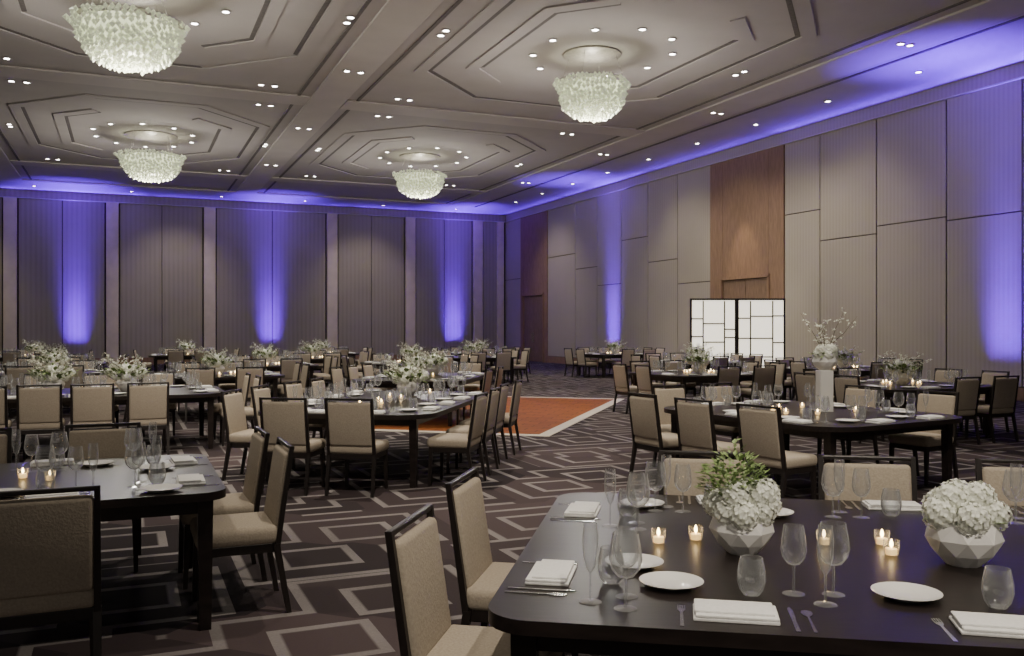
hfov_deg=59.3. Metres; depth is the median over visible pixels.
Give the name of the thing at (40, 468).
water glass
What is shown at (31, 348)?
flower bowl
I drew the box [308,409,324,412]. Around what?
napkin
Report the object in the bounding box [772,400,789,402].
bread plate
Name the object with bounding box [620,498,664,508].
bread plate
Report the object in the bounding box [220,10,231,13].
recessed light
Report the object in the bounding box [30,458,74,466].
napkin
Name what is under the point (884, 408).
napkin
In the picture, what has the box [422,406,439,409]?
napkin
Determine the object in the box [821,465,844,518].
goblet
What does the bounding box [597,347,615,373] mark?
dining chair
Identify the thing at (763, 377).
dining chair
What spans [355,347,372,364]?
dining chair
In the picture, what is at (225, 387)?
dining chair
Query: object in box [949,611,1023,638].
napkin
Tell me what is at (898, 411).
bread plate
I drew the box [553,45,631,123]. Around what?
chandelier
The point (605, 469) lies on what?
bowl
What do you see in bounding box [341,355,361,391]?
dining chair
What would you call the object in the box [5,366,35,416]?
dining chair
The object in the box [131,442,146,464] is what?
bowl
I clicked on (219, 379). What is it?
banquet table
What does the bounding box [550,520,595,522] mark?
spoon
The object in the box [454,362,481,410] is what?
dining chair
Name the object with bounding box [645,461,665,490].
bowl
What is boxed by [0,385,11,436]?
dining chair
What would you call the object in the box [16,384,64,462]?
dining chair
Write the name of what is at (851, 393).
dining chair
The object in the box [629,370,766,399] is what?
banquet table
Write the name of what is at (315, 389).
dining chair
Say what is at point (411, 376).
flower bowl
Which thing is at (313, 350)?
flower bowl
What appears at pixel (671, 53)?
recessed light
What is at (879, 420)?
napkin
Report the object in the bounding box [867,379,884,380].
napkin
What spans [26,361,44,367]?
dining chair
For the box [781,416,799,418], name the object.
bread plate
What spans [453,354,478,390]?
dining chair
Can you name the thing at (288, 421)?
dining chair
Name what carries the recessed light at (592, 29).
in the ceiling
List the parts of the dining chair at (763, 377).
seat, frame, backrest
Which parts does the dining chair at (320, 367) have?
backrest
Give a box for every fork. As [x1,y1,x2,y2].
[182,484,218,486]
[677,605,684,626]
[930,618,957,641]
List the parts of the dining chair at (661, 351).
backrest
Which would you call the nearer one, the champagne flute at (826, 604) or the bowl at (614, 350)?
the champagne flute at (826, 604)
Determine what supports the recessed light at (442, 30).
in the ceiling
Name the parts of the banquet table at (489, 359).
leg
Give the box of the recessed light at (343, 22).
[341,21,350,24]
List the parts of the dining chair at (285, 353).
backrest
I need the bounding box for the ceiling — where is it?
[0,0,1023,214]
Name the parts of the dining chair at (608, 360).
backrest, seat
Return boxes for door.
[522,293,543,361]
[720,273,769,297]
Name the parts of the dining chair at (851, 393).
leg, leg, leg, backrest, frame, leg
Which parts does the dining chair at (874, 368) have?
backrest, frame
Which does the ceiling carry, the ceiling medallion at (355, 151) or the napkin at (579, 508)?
the ceiling medallion at (355, 151)
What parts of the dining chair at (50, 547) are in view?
seat, backrest, leg, leg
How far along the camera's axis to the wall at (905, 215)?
25.09 m
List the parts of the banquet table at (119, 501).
leg, leg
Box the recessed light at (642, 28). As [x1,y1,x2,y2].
[637,27,647,30]
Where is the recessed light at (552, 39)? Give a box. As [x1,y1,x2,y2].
[548,38,557,41]
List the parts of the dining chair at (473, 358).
backrest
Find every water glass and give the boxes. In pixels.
[35,468,54,488]
[49,448,64,467]
[146,444,160,463]
[148,461,165,484]
[597,544,623,584]
[617,488,636,516]
[737,554,765,596]
[880,488,901,516]
[981,565,1014,609]
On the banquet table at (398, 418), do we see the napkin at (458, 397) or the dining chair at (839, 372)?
the napkin at (458, 397)
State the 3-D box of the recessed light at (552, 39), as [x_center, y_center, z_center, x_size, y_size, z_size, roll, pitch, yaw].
[0.834,-5.868,18.360,0.210,0.020,0.207,0,0,-23]
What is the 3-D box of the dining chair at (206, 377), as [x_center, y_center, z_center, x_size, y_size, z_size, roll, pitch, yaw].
[-5.405,1.147,15.567,0.497,0.945,0.535,0,0,-23]
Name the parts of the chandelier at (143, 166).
ring frame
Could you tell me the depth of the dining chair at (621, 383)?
17.12 m
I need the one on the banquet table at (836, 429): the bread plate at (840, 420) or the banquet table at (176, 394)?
the bread plate at (840, 420)
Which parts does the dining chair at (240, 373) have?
backrest, frame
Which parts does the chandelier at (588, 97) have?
ring frame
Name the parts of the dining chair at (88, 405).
backrest, seat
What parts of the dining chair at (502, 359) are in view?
seat, frame, backrest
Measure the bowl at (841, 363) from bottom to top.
0.179 m
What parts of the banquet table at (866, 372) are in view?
leg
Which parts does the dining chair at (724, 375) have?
frame, backrest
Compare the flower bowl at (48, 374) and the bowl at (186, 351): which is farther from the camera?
the bowl at (186, 351)
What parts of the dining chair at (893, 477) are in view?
backrest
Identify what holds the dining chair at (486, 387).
on the floor
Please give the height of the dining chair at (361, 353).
0.945 m
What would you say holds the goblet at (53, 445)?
on the banquet table at (119, 501)
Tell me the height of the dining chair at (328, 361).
0.945 m
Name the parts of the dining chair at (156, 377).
backrest, frame, seat, leg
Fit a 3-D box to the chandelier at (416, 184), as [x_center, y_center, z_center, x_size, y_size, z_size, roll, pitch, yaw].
[-3.183,-5.162,30.846,1.859,1.437,1.853,0,0,13]
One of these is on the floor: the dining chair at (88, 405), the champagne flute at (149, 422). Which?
the dining chair at (88, 405)
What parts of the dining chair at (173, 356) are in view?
backrest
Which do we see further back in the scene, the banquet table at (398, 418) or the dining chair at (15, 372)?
the dining chair at (15, 372)
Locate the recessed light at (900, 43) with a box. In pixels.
[895,42,905,45]
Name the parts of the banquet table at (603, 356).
leg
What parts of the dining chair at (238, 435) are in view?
leg, frame, backrest, leg, seat, leg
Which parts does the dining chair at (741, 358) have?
frame, backrest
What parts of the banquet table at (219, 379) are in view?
leg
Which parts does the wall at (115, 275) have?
wall panel, wall panel, wall panel, wall panel, wall panel, baseboard, wall panel, cornice, wall panel, wall panel, wall panel, wall panel, wall panel, wall panel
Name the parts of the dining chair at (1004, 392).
leg, leg, leg, seat, frame, backrest, leg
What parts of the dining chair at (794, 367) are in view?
leg, backrest, frame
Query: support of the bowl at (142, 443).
on the goblet at (135, 485)
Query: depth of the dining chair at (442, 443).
9.20 m
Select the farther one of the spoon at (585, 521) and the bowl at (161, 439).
the bowl at (161, 439)
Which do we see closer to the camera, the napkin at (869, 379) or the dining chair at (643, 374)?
the napkin at (869, 379)
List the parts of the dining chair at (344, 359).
backrest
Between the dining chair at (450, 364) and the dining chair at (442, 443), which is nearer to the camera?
the dining chair at (442, 443)
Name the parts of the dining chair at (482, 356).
backrest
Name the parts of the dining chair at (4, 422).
backrest, frame, seat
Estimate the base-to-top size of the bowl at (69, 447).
0.130 m
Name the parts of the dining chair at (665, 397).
leg, seat, frame, backrest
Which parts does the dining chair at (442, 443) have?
leg, leg, seat, leg, backrest, frame, leg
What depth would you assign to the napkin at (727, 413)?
8.95 m
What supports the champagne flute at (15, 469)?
on the banquet table at (119, 501)
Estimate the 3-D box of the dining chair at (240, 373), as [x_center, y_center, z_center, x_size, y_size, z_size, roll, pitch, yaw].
[-4.667,1.147,15.884,0.497,0.945,0.535,0,0,-27]
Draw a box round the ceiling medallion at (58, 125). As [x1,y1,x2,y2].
[8,94,269,164]
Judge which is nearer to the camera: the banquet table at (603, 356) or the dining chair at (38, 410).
the dining chair at (38, 410)
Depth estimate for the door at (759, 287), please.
28.64 m
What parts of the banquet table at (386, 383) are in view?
leg, leg, leg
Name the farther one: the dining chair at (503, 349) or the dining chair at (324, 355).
the dining chair at (503, 349)
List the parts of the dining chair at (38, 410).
leg, leg, backrest, frame, seat, leg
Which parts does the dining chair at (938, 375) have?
backrest, frame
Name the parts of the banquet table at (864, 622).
leg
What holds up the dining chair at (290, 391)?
on the floor
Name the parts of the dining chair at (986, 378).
leg, seat, leg, backrest, frame, leg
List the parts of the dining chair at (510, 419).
seat, leg, backrest, frame, leg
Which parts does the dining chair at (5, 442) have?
backrest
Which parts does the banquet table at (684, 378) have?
leg, leg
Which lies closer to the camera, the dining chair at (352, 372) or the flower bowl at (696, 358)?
the dining chair at (352, 372)
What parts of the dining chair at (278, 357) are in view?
backrest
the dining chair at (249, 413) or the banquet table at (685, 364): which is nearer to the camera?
the dining chair at (249, 413)
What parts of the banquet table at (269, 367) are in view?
leg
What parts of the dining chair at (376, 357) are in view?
seat, backrest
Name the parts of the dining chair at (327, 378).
seat, backrest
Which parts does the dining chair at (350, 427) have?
leg, leg, backrest, frame, seat, leg, leg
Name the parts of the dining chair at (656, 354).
frame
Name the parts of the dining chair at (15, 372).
backrest, frame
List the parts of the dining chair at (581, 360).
backrest, seat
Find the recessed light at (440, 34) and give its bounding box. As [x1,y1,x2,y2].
[436,33,445,36]
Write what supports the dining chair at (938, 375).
on the floor
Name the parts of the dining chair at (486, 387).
leg, backrest, frame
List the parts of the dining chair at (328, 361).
seat, backrest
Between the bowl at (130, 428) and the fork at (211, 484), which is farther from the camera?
the bowl at (130, 428)
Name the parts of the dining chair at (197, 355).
backrest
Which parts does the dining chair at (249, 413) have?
leg, leg, seat, backrest, frame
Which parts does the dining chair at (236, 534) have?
leg, leg, seat, leg, backrest, leg, frame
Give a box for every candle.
[17,468,28,478]
[44,470,55,480]
[651,527,665,543]
[688,525,702,540]
[816,529,831,545]
[874,529,889,545]
[883,539,899,555]
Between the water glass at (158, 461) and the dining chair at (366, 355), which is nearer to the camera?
the water glass at (158, 461)
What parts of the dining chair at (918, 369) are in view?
backrest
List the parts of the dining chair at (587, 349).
backrest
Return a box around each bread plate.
[0,488,23,497]
[77,460,113,466]
[137,464,174,470]
[139,484,181,492]
[194,390,208,392]
[399,408,418,411]
[417,403,436,405]
[434,398,451,400]
[450,393,464,395]
[605,553,663,569]
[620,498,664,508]
[639,571,703,590]
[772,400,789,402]
[776,508,793,517]
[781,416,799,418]
[833,405,848,407]
[835,419,859,422]
[871,582,942,602]
[885,415,909,418]
[893,410,914,413]
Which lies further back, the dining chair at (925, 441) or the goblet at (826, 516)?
the dining chair at (925, 441)
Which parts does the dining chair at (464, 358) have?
backrest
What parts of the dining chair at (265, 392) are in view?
frame, backrest, leg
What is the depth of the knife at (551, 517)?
4.09 m
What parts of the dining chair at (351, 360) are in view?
backrest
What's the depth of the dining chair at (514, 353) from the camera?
27.95 m
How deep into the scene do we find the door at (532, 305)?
43.52 m
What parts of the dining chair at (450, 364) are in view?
backrest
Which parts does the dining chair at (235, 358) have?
backrest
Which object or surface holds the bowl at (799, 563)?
on the wine glass at (792, 593)
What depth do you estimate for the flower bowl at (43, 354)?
17.40 m
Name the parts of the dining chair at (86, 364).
backrest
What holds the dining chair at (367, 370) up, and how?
on the floor
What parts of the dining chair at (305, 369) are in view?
seat, backrest, frame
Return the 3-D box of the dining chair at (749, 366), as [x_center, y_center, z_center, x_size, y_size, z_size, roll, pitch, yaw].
[4.674,1.147,18.370,0.535,0.945,0.497,0,0,-22]
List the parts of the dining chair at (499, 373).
backrest, frame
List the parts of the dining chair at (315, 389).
frame, backrest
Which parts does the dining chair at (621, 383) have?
leg, backrest, frame, seat, leg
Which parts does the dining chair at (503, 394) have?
leg, seat, leg, frame, backrest, leg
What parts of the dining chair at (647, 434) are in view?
leg, backrest, frame, seat, leg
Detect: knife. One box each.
[508,586,576,591]
[551,517,600,519]
[787,607,800,632]
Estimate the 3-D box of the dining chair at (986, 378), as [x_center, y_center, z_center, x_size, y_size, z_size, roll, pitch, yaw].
[7.409,1.147,14.131,0.535,0.945,0.497,0,0,-22]
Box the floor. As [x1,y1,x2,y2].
[0,361,1023,655]
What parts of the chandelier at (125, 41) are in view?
ring frame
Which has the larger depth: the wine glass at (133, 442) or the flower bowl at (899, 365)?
the flower bowl at (899, 365)
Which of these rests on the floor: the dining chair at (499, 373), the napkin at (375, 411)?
the dining chair at (499, 373)
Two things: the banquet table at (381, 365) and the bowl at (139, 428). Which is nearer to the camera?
the bowl at (139, 428)
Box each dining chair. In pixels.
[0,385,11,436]
[0,427,11,463]
[0,485,101,655]
[2,351,20,383]
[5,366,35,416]
[16,349,27,354]
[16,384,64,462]
[17,357,37,367]
[20,374,59,441]
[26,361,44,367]
[56,365,83,387]
[64,357,80,364]
[65,422,140,571]
[68,354,87,361]
[70,360,95,369]
[70,383,115,430]
[83,373,118,428]
[123,405,126,421]
[127,382,168,454]
[133,349,151,373]
[141,371,175,436]
[164,348,177,370]
[166,350,183,370]
[175,362,200,411]
[178,426,269,589]
[185,367,215,423]
[189,349,204,369]
[190,437,293,622]
[194,350,210,369]
[213,372,250,439]
[218,361,242,402]
[219,375,261,445]
[220,389,267,480]
[230,355,249,392]
[231,367,264,400]
[243,359,265,387]
[250,384,305,469]
[259,397,325,495]
[266,355,282,387]
[270,362,300,401]
[277,363,309,401]
[278,358,302,400]
[283,350,298,356]
[283,380,325,437]
[293,353,310,385]
[307,355,331,393]
[309,377,325,439]
[311,350,325,369]
[313,356,338,381]
[321,352,340,372]
[324,398,388,497]
[329,366,344,394]
[334,348,348,365]
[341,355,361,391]
[345,350,363,380]
[346,364,382,390]
[349,356,374,391]
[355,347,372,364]
[357,351,368,371]
[361,363,395,390]
[372,353,389,375]
[385,504,562,655]
[418,365,443,390]
[427,392,487,485]
[437,349,450,355]
[444,356,453,390]
[445,467,578,655]
[446,387,499,475]
[450,346,462,351]
[453,353,468,371]
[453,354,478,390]
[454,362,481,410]
[456,368,492,424]
[459,382,508,464]
[470,366,503,416]
[471,352,486,372]
[477,379,522,454]
[482,348,494,375]
[490,351,511,383]
[502,348,515,375]
[507,350,528,381]
[511,349,518,379]
[517,347,530,373]
[564,348,583,376]
[576,349,596,377]
[577,347,596,374]
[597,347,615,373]
[612,363,637,413]
[614,349,634,366]
[627,392,678,487]
[629,360,662,395]
[631,354,657,382]
[635,365,662,397]
[642,349,655,362]
[645,353,660,382]
[648,355,662,383]
[652,385,686,466]
[656,348,664,369]
[659,450,749,495]
[663,360,695,402]
[669,353,684,359]
[674,397,739,459]
[700,356,728,393]
[702,366,740,401]
[702,382,738,442]
[730,353,742,367]
[736,360,758,401]
[736,403,816,499]
[738,355,754,381]
[739,365,775,401]
[749,354,762,367]
[749,362,785,400]
[764,359,796,400]
[775,357,794,400]
[789,361,806,400]
[793,372,834,402]
[803,368,834,401]
[804,357,813,366]
[817,384,880,466]
[818,454,917,502]
[833,375,883,443]
[837,367,881,405]
[862,358,894,400]
[869,362,889,406]
[884,361,920,406]
[888,389,959,485]
[889,359,922,401]
[934,368,961,426]
[953,377,980,445]
[960,370,1009,432]
[965,375,1019,442]
[975,458,1023,505]
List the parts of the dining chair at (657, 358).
backrest, frame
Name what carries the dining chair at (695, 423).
on the floor
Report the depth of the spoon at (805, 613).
2.71 m
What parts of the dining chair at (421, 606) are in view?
frame, backrest, seat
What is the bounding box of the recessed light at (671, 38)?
[667,37,676,40]
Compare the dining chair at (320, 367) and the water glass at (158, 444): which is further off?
the dining chair at (320, 367)
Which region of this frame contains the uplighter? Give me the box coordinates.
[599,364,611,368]
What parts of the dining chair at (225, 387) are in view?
seat, backrest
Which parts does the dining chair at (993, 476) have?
frame, backrest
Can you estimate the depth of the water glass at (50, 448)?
5.59 m
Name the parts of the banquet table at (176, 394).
leg, leg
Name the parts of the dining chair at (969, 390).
seat, frame, backrest, leg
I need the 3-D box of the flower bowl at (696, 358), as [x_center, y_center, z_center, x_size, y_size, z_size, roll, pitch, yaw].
[3.616,0.601,17.421,0.712,0.539,0.735,0,0,-25]
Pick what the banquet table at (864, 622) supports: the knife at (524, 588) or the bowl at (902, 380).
the knife at (524, 588)
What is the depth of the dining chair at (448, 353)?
28.28 m
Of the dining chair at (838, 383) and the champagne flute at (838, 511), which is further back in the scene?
the dining chair at (838, 383)
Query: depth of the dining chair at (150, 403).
11.22 m
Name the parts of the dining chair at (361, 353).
backrest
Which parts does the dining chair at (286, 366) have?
seat, backrest, frame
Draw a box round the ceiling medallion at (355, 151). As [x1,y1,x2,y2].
[310,125,545,179]
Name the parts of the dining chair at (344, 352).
backrest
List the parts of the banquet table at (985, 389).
leg, leg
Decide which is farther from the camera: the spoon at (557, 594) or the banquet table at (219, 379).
the banquet table at (219, 379)
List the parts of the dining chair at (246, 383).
leg, seat, backrest, frame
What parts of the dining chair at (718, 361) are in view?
backrest, frame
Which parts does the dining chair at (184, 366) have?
backrest, frame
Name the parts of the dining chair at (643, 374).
backrest, frame, seat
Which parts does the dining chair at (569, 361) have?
backrest, frame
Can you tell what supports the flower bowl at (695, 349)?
on the banquet table at (685, 364)
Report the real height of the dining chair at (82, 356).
0.945 m
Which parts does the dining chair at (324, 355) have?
backrest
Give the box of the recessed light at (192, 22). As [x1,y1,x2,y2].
[189,21,199,25]
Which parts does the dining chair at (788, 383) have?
backrest, seat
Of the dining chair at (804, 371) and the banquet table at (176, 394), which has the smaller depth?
the banquet table at (176, 394)
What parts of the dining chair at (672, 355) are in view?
backrest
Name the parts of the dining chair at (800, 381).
frame, backrest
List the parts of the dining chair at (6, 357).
backrest, frame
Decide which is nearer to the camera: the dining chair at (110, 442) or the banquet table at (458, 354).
the dining chair at (110, 442)
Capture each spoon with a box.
[504,591,566,596]
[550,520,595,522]
[801,610,817,633]
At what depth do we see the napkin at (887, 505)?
4.30 m
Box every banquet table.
[0,355,67,370]
[0,361,107,369]
[0,370,103,388]
[0,454,225,630]
[7,385,224,448]
[148,354,222,373]
[162,372,284,401]
[225,363,318,397]
[258,391,484,487]
[283,357,349,384]
[352,372,483,425]
[360,361,461,390]
[450,356,516,381]
[451,352,519,374]
[488,492,1023,655]
[575,353,642,377]
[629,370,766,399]
[644,360,737,393]
[664,400,961,483]
[784,366,907,404]
[833,380,991,435]
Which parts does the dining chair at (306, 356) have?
backrest, frame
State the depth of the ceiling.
21.73 m
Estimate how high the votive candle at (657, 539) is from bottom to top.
0.062 m
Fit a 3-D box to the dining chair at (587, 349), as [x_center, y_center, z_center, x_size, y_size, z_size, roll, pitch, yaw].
[2.625,1.147,31.336,0.497,0.945,0.535,0,0,-28]
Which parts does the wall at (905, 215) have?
wall panel, wall panel, wall panel, wall panel, wall panel, wall panel, baseboard, wall panel, wall panel, wall panel, wall panel, wall panel, wall panel, wall panel, wall panel, cornice, wall panel, wall panel, wall panel, wall panel, wall panel, wall panel, baseboard, wall panel, wall panel, wall panel, wall panel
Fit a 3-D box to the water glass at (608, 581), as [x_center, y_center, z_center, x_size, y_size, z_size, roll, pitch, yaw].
[0.336,0.805,3.062,0.092,0.121,0.092,0,0,-23]
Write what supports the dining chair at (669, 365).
on the floor
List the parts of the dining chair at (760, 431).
backrest, frame, leg, seat, leg, leg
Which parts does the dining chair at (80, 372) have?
backrest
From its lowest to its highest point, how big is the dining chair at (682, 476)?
0.945 m
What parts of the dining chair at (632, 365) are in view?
frame, backrest, seat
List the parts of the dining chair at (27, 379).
backrest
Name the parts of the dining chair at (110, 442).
backrest, frame, leg, leg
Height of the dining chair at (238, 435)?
0.945 m
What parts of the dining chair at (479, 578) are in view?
frame, leg, backrest, seat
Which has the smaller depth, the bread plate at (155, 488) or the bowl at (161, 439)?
the bread plate at (155, 488)
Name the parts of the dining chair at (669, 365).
frame, backrest, seat, leg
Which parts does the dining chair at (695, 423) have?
backrest, frame, seat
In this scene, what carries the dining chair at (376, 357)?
on the floor
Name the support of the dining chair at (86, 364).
on the floor
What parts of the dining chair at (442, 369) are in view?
seat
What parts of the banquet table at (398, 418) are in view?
leg, leg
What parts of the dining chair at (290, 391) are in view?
frame, backrest, seat, leg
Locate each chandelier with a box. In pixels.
[62,0,189,75]
[113,130,185,183]
[392,152,446,198]
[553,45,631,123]
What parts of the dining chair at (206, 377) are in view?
leg, backrest, frame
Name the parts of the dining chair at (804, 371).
backrest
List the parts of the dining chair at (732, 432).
frame, backrest, seat, leg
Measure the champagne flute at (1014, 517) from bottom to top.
0.250 m
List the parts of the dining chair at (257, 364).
backrest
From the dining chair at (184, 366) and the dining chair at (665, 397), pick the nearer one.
the dining chair at (665, 397)
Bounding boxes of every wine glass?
[24,434,38,472]
[67,447,83,485]
[129,428,142,462]
[131,442,146,482]
[614,526,639,599]
[628,472,645,524]
[674,464,691,512]
[780,524,806,596]
[852,468,870,518]
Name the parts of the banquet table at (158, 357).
leg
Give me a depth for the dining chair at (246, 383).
13.19 m
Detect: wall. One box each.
[0,188,505,364]
[504,61,1023,401]
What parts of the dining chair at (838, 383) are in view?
backrest, frame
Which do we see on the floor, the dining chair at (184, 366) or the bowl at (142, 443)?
the dining chair at (184, 366)
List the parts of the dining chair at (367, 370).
frame, backrest, seat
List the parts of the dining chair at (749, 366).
seat, backrest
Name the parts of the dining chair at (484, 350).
backrest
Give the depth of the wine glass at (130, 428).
5.81 m
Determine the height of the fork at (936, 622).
0.003 m
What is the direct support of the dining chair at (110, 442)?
on the floor
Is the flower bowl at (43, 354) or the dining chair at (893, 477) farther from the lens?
the flower bowl at (43, 354)
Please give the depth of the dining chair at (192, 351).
30.58 m
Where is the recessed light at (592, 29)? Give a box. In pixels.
[590,28,600,31]
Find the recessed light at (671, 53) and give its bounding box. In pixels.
[667,52,676,55]
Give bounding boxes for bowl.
[20,339,43,356]
[24,434,38,455]
[25,353,79,388]
[35,345,70,365]
[35,445,55,471]
[41,343,68,355]
[41,380,64,388]
[50,432,68,454]
[67,447,83,469]
[99,352,150,390]
[115,378,136,390]
[124,428,141,450]
[124,443,144,468]
[129,428,142,447]
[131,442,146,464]
[152,439,161,460]
[176,339,196,354]
[183,349,190,354]
[198,346,233,374]
[209,365,224,374]
[250,344,279,363]
[258,357,270,363]
[298,340,322,357]
[312,339,330,350]
[380,354,433,395]
[396,341,421,356]
[397,382,419,395]
[399,347,435,370]
[418,346,450,374]
[426,365,441,374]
[461,339,483,356]
[472,338,491,352]
[582,523,597,570]
[604,339,625,353]
[604,469,615,503]
[609,532,641,578]
[611,348,619,353]
[614,526,639,567]
[626,474,649,507]
[628,472,645,501]
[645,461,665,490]
[674,464,691,491]
[680,347,719,372]
[683,342,713,354]
[691,364,705,372]
[695,438,781,555]
[780,524,806,564]
[812,357,837,369]
[817,524,833,573]
[818,521,849,565]
[821,465,844,496]
[834,459,844,491]
[836,345,864,367]
[836,360,850,367]
[852,468,870,496]
[877,350,930,384]
[891,373,911,384]
[920,478,1012,567]
[1002,469,1023,501]
[1010,463,1021,496]
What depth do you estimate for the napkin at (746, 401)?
10.46 m
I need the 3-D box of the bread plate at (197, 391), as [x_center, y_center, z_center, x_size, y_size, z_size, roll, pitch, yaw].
[-4.210,0.860,12.172,0.216,0.021,0.216,0,0,-23]
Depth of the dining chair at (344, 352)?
29.75 m
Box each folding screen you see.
[690,298,736,385]
[737,298,784,367]
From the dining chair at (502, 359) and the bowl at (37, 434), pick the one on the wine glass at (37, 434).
the bowl at (37, 434)
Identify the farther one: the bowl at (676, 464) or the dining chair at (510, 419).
the dining chair at (510, 419)
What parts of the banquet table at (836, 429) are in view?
leg, leg, leg, leg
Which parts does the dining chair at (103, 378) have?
backrest, frame, leg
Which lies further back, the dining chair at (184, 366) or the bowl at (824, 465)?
the dining chair at (184, 366)
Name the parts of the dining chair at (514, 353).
backrest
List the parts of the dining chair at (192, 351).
backrest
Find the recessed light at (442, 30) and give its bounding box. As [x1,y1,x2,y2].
[441,29,450,32]
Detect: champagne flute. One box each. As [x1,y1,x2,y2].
[10,429,21,470]
[148,422,158,460]
[150,439,162,478]
[579,523,601,605]
[602,469,617,527]
[659,455,672,507]
[813,524,837,607]
[831,459,846,513]
[1009,463,1023,519]
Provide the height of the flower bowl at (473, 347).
0.539 m
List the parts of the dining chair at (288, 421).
leg, backrest, frame, seat, leg, leg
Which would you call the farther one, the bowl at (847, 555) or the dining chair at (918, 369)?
the dining chair at (918, 369)
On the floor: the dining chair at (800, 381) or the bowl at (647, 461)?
the dining chair at (800, 381)
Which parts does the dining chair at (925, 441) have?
leg, leg, seat, leg, backrest, frame, leg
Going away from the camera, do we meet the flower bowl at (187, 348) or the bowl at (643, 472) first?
the bowl at (643, 472)
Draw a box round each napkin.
[24,492,79,498]
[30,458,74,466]
[169,455,197,464]
[176,473,205,485]
[201,385,212,387]
[205,388,218,390]
[302,399,320,402]
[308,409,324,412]
[326,394,342,397]
[348,390,362,393]
[374,410,385,413]
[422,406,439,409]
[439,401,454,404]
[454,396,470,399]
[467,392,481,394]
[525,559,576,586]
[564,501,600,517]
[693,598,780,625]
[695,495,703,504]
[701,402,725,405]
[724,412,736,415]
[744,400,766,402]
[782,418,812,423]
[861,500,921,510]
[865,418,895,423]
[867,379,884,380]
[880,407,908,410]
[916,414,944,419]
[920,386,940,388]
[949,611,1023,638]
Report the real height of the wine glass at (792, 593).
0.225 m
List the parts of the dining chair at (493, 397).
leg, leg, seat, leg, backrest, frame, leg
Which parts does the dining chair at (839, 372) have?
frame, backrest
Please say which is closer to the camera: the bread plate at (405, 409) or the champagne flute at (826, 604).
the champagne flute at (826, 604)
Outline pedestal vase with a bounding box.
[801,307,855,411]
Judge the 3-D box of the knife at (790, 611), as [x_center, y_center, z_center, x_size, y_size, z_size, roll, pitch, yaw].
[0.840,0.868,2.683,0.016,0.004,0.230,0,0,10]
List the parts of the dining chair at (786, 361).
backrest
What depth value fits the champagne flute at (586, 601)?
2.85 m
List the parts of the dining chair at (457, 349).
backrest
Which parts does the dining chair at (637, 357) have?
backrest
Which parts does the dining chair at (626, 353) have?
seat, frame, backrest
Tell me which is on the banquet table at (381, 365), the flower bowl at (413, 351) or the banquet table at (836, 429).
the flower bowl at (413, 351)
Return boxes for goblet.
[35,445,55,488]
[50,432,68,470]
[124,428,141,466]
[124,443,144,487]
[609,532,641,612]
[626,474,649,530]
[645,461,665,512]
[818,521,849,597]
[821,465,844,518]
[1002,469,1023,524]
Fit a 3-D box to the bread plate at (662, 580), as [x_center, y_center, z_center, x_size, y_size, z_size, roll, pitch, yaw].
[0.537,0.860,3.035,0.216,0.021,0.216,0,0,-23]
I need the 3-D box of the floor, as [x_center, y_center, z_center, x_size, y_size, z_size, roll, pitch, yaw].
[-5.417,1.667,17.969,32.200,0.107,49.300,0,0,-23]
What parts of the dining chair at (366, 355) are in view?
backrest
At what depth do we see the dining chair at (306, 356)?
24.54 m
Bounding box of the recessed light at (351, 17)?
[345,15,354,19]
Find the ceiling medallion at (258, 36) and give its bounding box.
[0,0,348,72]
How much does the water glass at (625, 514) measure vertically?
0.121 m
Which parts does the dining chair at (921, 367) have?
frame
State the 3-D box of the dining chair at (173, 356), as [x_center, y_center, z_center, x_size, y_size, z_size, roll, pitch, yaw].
[-10.455,1.147,27.936,0.497,0.945,0.535,0,0,-26]
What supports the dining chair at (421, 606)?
on the floor
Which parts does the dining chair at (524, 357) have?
seat, backrest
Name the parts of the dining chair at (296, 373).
seat, backrest, frame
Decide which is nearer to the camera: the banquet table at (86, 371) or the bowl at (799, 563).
the bowl at (799, 563)
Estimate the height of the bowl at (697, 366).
0.179 m
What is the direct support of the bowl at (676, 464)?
on the wine glass at (677, 511)
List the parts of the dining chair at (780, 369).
seat, backrest, frame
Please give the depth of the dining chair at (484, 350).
30.21 m
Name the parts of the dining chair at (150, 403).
seat, backrest, frame, leg, leg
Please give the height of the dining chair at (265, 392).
0.945 m
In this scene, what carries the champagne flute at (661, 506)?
on the banquet table at (864, 622)
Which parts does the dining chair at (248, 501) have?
leg, leg, seat, leg, backrest, leg, frame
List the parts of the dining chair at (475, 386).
seat, backrest, frame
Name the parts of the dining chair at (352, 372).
frame, backrest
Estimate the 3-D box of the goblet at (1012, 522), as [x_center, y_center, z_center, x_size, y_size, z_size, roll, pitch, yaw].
[2.243,0.752,4.011,0.104,0.235,0.103,0,0,-23]
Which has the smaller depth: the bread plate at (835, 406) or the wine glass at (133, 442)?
the wine glass at (133, 442)

